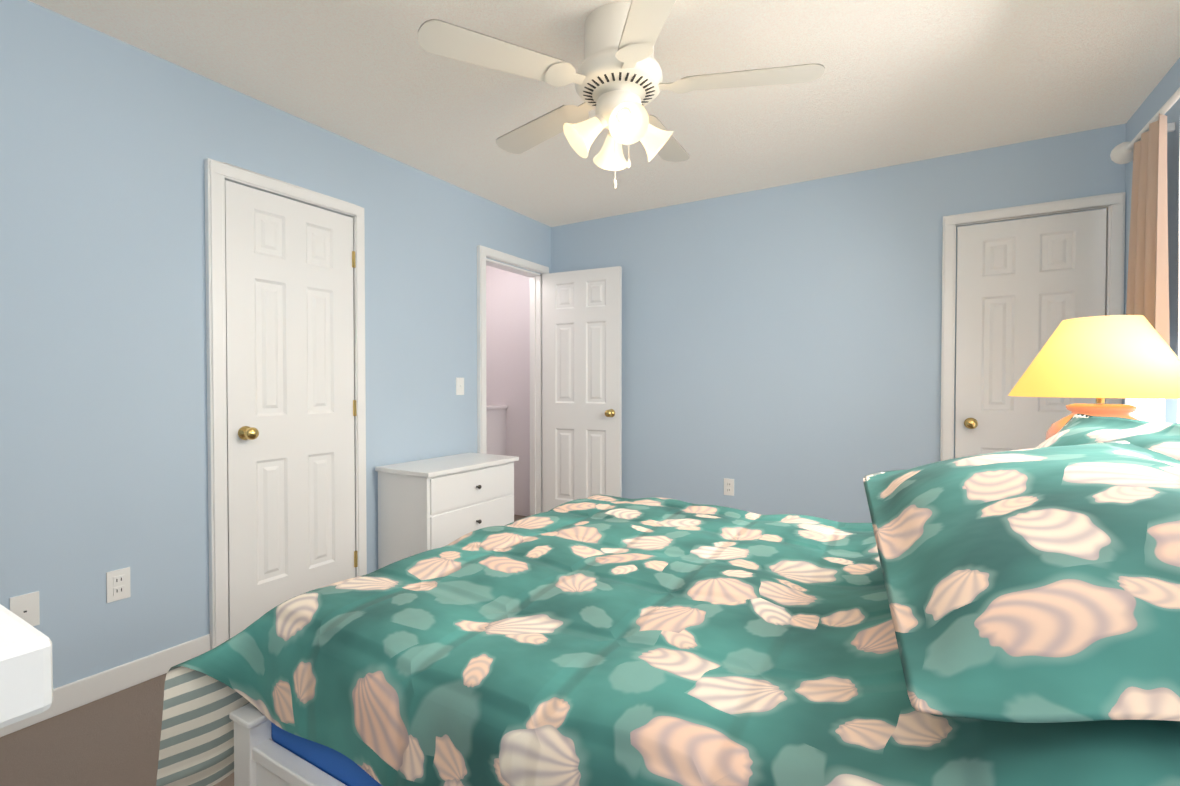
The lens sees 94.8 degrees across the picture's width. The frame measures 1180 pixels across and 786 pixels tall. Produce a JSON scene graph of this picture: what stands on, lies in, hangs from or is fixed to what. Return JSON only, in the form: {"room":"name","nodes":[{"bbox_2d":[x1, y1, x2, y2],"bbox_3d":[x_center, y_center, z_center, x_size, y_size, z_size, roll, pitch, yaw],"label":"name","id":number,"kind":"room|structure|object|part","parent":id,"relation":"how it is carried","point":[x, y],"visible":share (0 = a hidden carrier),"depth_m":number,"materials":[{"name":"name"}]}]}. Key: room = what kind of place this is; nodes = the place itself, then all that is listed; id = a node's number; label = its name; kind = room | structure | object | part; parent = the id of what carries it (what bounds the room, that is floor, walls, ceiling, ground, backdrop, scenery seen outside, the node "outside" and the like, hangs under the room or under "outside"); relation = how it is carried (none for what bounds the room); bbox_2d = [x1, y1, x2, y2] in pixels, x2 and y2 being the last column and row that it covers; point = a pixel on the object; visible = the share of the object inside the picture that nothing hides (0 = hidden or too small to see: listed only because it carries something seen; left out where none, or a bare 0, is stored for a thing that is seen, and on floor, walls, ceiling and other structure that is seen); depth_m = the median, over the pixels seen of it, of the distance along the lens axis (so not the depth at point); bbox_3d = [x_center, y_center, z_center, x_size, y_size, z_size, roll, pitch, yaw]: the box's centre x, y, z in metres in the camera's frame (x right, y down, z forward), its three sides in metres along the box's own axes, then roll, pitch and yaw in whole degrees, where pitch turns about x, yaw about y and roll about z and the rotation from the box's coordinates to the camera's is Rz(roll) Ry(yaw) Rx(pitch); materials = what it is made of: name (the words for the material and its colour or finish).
{"room":"bedroom","nodes":[
{"label":"bedroom","id":0,"kind":"room"},
{"bbox_2d":[0,514,527,785],"bbox_3d":[-0.335,1.149,2.113,4.700,0.060,4.290,1,1,31],"label":"floor","id":1,"kind":"structure","parent":0,"point":[112,739],"depth_m":1.73,"materials":[{"name":"carpet"}]},
{"bbox_2d":[0,604,52,727],"bbox_3d":[-0.844,0.612,0.325,1.290,1.070,0.473,1,1,31],"label":"dresser","id":2,"kind":"object","parent":1,"relation":"on","point":[26,675],"visible":1,"depth_m":0.17,"materials":[{"name":"white wood"}]},
{"bbox_2d":[375,452,518,568],"bbox_3d":[-0.806,0.752,3.191,0.436,0.700,0.740,1,1,31],"label":"dresser","id":3,"kind":"object","parent":1,"relation":"on","point":[424,505],"visible":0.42,"depth_m":2.95,"materials":[{"name":"white wood"}]},
{"bbox_2d":[156,414,1179,785],"bbox_3d":[0.485,0.600,1.333,2.261,1.064,1.757,1,1,31],"label":"bed","id":4,"kind":"object","parent":1,"relation":"on","point":[1004,618],"visible":1,"depth_m":0.95,"materials":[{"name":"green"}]},
{"bbox_3d":[0.546,0.681,1.364,2.186,0.900,1.642,1,1,31],"label":"frame","id":5,"kind":"part","parent":4,"relation":"part of","materials":[{"name":"white wood"}]},
{"bbox_3d":[0.547,0.668,1.363,2.075,0.275,1.540,1,1,31],"label":"mattress","id":6,"kind":"part","parent":4,"relation":"part of","materials":[{"name":"blue fabric"}]},
{"bbox_3d":[1.858,0.745,1.898,0.476,0.755,0.490,1,1,31],"label":"nightstand","id":7,"kind":"object","parent":1,"relation":"on","visible":0},
{"bbox_2d":[1008,315,1179,439],"bbox_3d":[1.812,0.052,1.927,0.520,0.630,0.520,1,1,31],"label":"lamp","id":8,"kind":"object","parent":7,"relation":"on","point":[1100,359],"visible":0.65,"depth_m":1.80,"materials":[{"name":"yellow fabric"}]},
{"bbox_3d":[1.812,-0.125,1.924,0.520,0.276,0.520,1,1,31],"label":"lamp shade","id":9,"kind":"part","parent":8,"relation":"part of","materials":[{"name":"yellow fabric"}]},
{"bbox_2d":[0,0,550,688],"bbox_3d":[-1.409,-0.111,2.734,0.100,2.440,4.290,1,1,31],"label":"wall","id":10,"kind":"structure","parent":0,"point":[108,144],"depth_m":2.09,"materials":[{"name":"blue paint"}]},
{"bbox_2d":[10,591,39,625],"bbox_3d":[-1.898,0.734,1.822,0.008,0.114,0.070,1,1,31],"label":"cable wall plate","id":11,"kind":"object","parent":10,"relation":"attached to","point":[25,607],"visible":0.71,"depth_m":1.83,"materials":[{"name":"white plastic"}]},
{"bbox_2d":[0,634,210,736],"bbox_3d":[-1.171,1.057,3.039,0.013,0.095,3.354,1,1,31],"label":"baseboard","id":12,"kind":"structure","parent":10,"relation":"attached to","point":[82,692],"depth_m":2.02,"materials":[{"name":"white wood"}]},
{"bbox_2d":[106,567,130,602],"bbox_3d":[-1.769,0.720,2.036,0.010,0.114,0.070,1,1,31],"label":"electrical outlet","id":13,"kind":"object","parent":10,"relation":"attached to","point":[118,584],"visible":1,"depth_m":2.03,"materials":[{"name":"white plastic"}]},
{"bbox_2d":[204,158,366,649],"bbox_3d":[-1.409,0.062,2.603,0.036,2.099,0.752,1,1,31],"label":"trim","id":14,"kind":"structure","parent":10,"relation":"attached to","point":[217,174],"depth_m":2.31,"materials":[{"name":"white wood"}]},
{"bbox_2d":[225,180,357,638],"bbox_3d":[-1.378,0.095,2.589,0.096,2.018,0.621,1,1,31],"label":"closet door","id":15,"kind":"structure","parent":10,"relation":"in","point":[290,264],"depth_m":2.56,"materials":[{"name":"white wood"}]},
{"bbox_2d":[456,378,463,394],"bbox_3d":[-0.849,-0.044,3.560,0.016,0.114,0.070,1,1,31],"label":"light switch","id":16,"kind":"object","parent":10,"relation":"attached to","point":[459,386],"visible":1,"depth_m":3.55,"materials":[{"name":"white plastic"}]},
{"bbox_2d":[477,245,548,515],"bbox_3d":[-0.593,0.038,4.072,0.141,2.099,0.812,1,1,31],"label":"door frame","id":17,"kind":"structure","parent":10,"relation":"attached to","point":[535,401],"depth_m":4.33,"materials":[{"name":"white wood"}]},
{"bbox_2d":[542,266,621,511],"bbox_3d":[-0.075,0.069,4.172,0.666,2.018,0.115,1,1,31],"label":"hall door","id":18,"kind":"structure","parent":10,"relation":"in","point":[582,384],"depth_m":4.16,"materials":[{"name":"white wood"}]},
{"bbox_2d":[486,405,507,454],"bbox_3d":[-0.972,0.598,4.569,0.140,0.965,0.710,1,1,31],"label":"wall","id":19,"kind":"structure","parent":0,"point":[496,429],"depth_m":4.73,"materials":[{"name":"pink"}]},
{"bbox_2d":[486,265,529,515],"bbox_3d":[-0.786,-0.145,4.889,1.040,2.440,0.050,1,1,31],"label":"wall","id":20,"kind":"structure","parent":0,"point":[507,338],"depth_m":4.77,"materials":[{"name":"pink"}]},
{"bbox_2d":[28,0,1179,226],"bbox_3d":[0.116,-1.346,1.804,3.650,0.060,4.290,1,1,31],"label":"ceiling","id":21,"kind":"structure","parent":0,"point":[898,82],"depth_m":2.28,"materials":[{"name":"white paint"}]},
{"bbox_2d":[418,0,824,188],"bbox_3d":[0.117,-1.024,2.002,1.337,0.590,1.304,1,1,31],"label":"ceiling fan","id":22,"kind":"object","parent":21,"relation":"hanging from","point":[617,78],"visible":1,"depth_m":1.85,"materials":[{"name":"beige"}]},
{"bbox_3d":[0.114,-0.846,1.942,0.049,0.235,0.054,1,1,31],"label":"chain","id":23,"kind":"part","parent":22,"relation":"part of","materials":[{"name":"beige metal"}]},
{"bbox_2d":[551,124,1125,522],"bbox_3d":[1.232,-0.124,3.597,3.550,2.440,0.100,1,1,31],"label":"wall","id":24,"kind":"structure","parent":0,"point":[781,349],"depth_m":3.47,"materials":[{"name":"blue paint"}]},
{"bbox_2d":[724,478,733,495],"bbox_3d":[0.951,0.644,3.714,0.070,0.114,0.010,1,1,31],"label":"electrical outlet","id":25,"kind":"object","parent":24,"relation":"attached to","point":[728,486],"visible":1,"depth_m":3.71,"materials":[{"name":"white plastic"}]},
{"bbox_2d":[955,209,1105,457],"bbox_3d":[2.292,0.090,2.849,0.614,2.018,0.096,1,1,31],"label":"back door","id":26,"kind":"structure","parent":24,"relation":"in","point":[1026,287],"depth_m":2.89,"materials":[{"name":"white wood"}]},
{"bbox_2d":[940,192,1125,460],"bbox_3d":[2.309,0.057,2.878,0.752,2.099,0.036,1,1,31],"label":"door frame","id":27,"kind":"structure","parent":24,"relation":"attached to","point":[1113,204],"depth_m":2.91,"materials":[{"name":"white wood"}]},
{"bbox_2d":[1122,58,1179,422],"bbox_3d":[1.640,-0.082,0.915,0.100,2.440,4.090,1,1,31],"label":"wall","id":28,"kind":"structure","parent":0,"point":[1166,88],"depth_m":2.20,"materials":[{"name":"blue paint"}]},
{"bbox_2d":[1110,87,1179,163],"bbox_3d":[1.691,-1.057,1.212,0.133,0.094,2.910,1,1,31],"label":"rod","id":29,"kind":"object","parent":28,"relation":"attached to","point":[1121,153],"visible":0.81,"depth_m":2.29,"materials":[{"name":"white metal"}]},
{"bbox_2d":[1125,398,1164,422],"bbox_3d":[2.249,0.485,2.208,0.047,1.165,0.380,1,1,31],"label":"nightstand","id":30,"kind":"object","parent":29,"relation":"hanging from","point":[1150,410],"visible":0.08,"depth_m":2.15,"materials":[{"name":"white wood"}]},
{"bbox_2d":[1126,113,1169,346],"bbox_3d":[2.249,-0.577,2.191,0.067,0.950,0.380,1,1,31],"label":"window curtain","id":31,"kind":"object","parent":29,"relation":"hanging from","point":[1148,284],"visible":0.67,"depth_m":2.11,"materials":[{"name":"beige fabric"}]},
{"bbox_2d":[1177,147,1179,423],"bbox_3d":[1.727,-0.417,1.212,0.024,1.240,2.000,1,1,31],"label":"window","id":32,"kind":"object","parent":29,"relation":"hanging from","point":[1178,410],"visible":0.69,"depth_m":2.04,"materials":[{"name":"white"}]}
]}

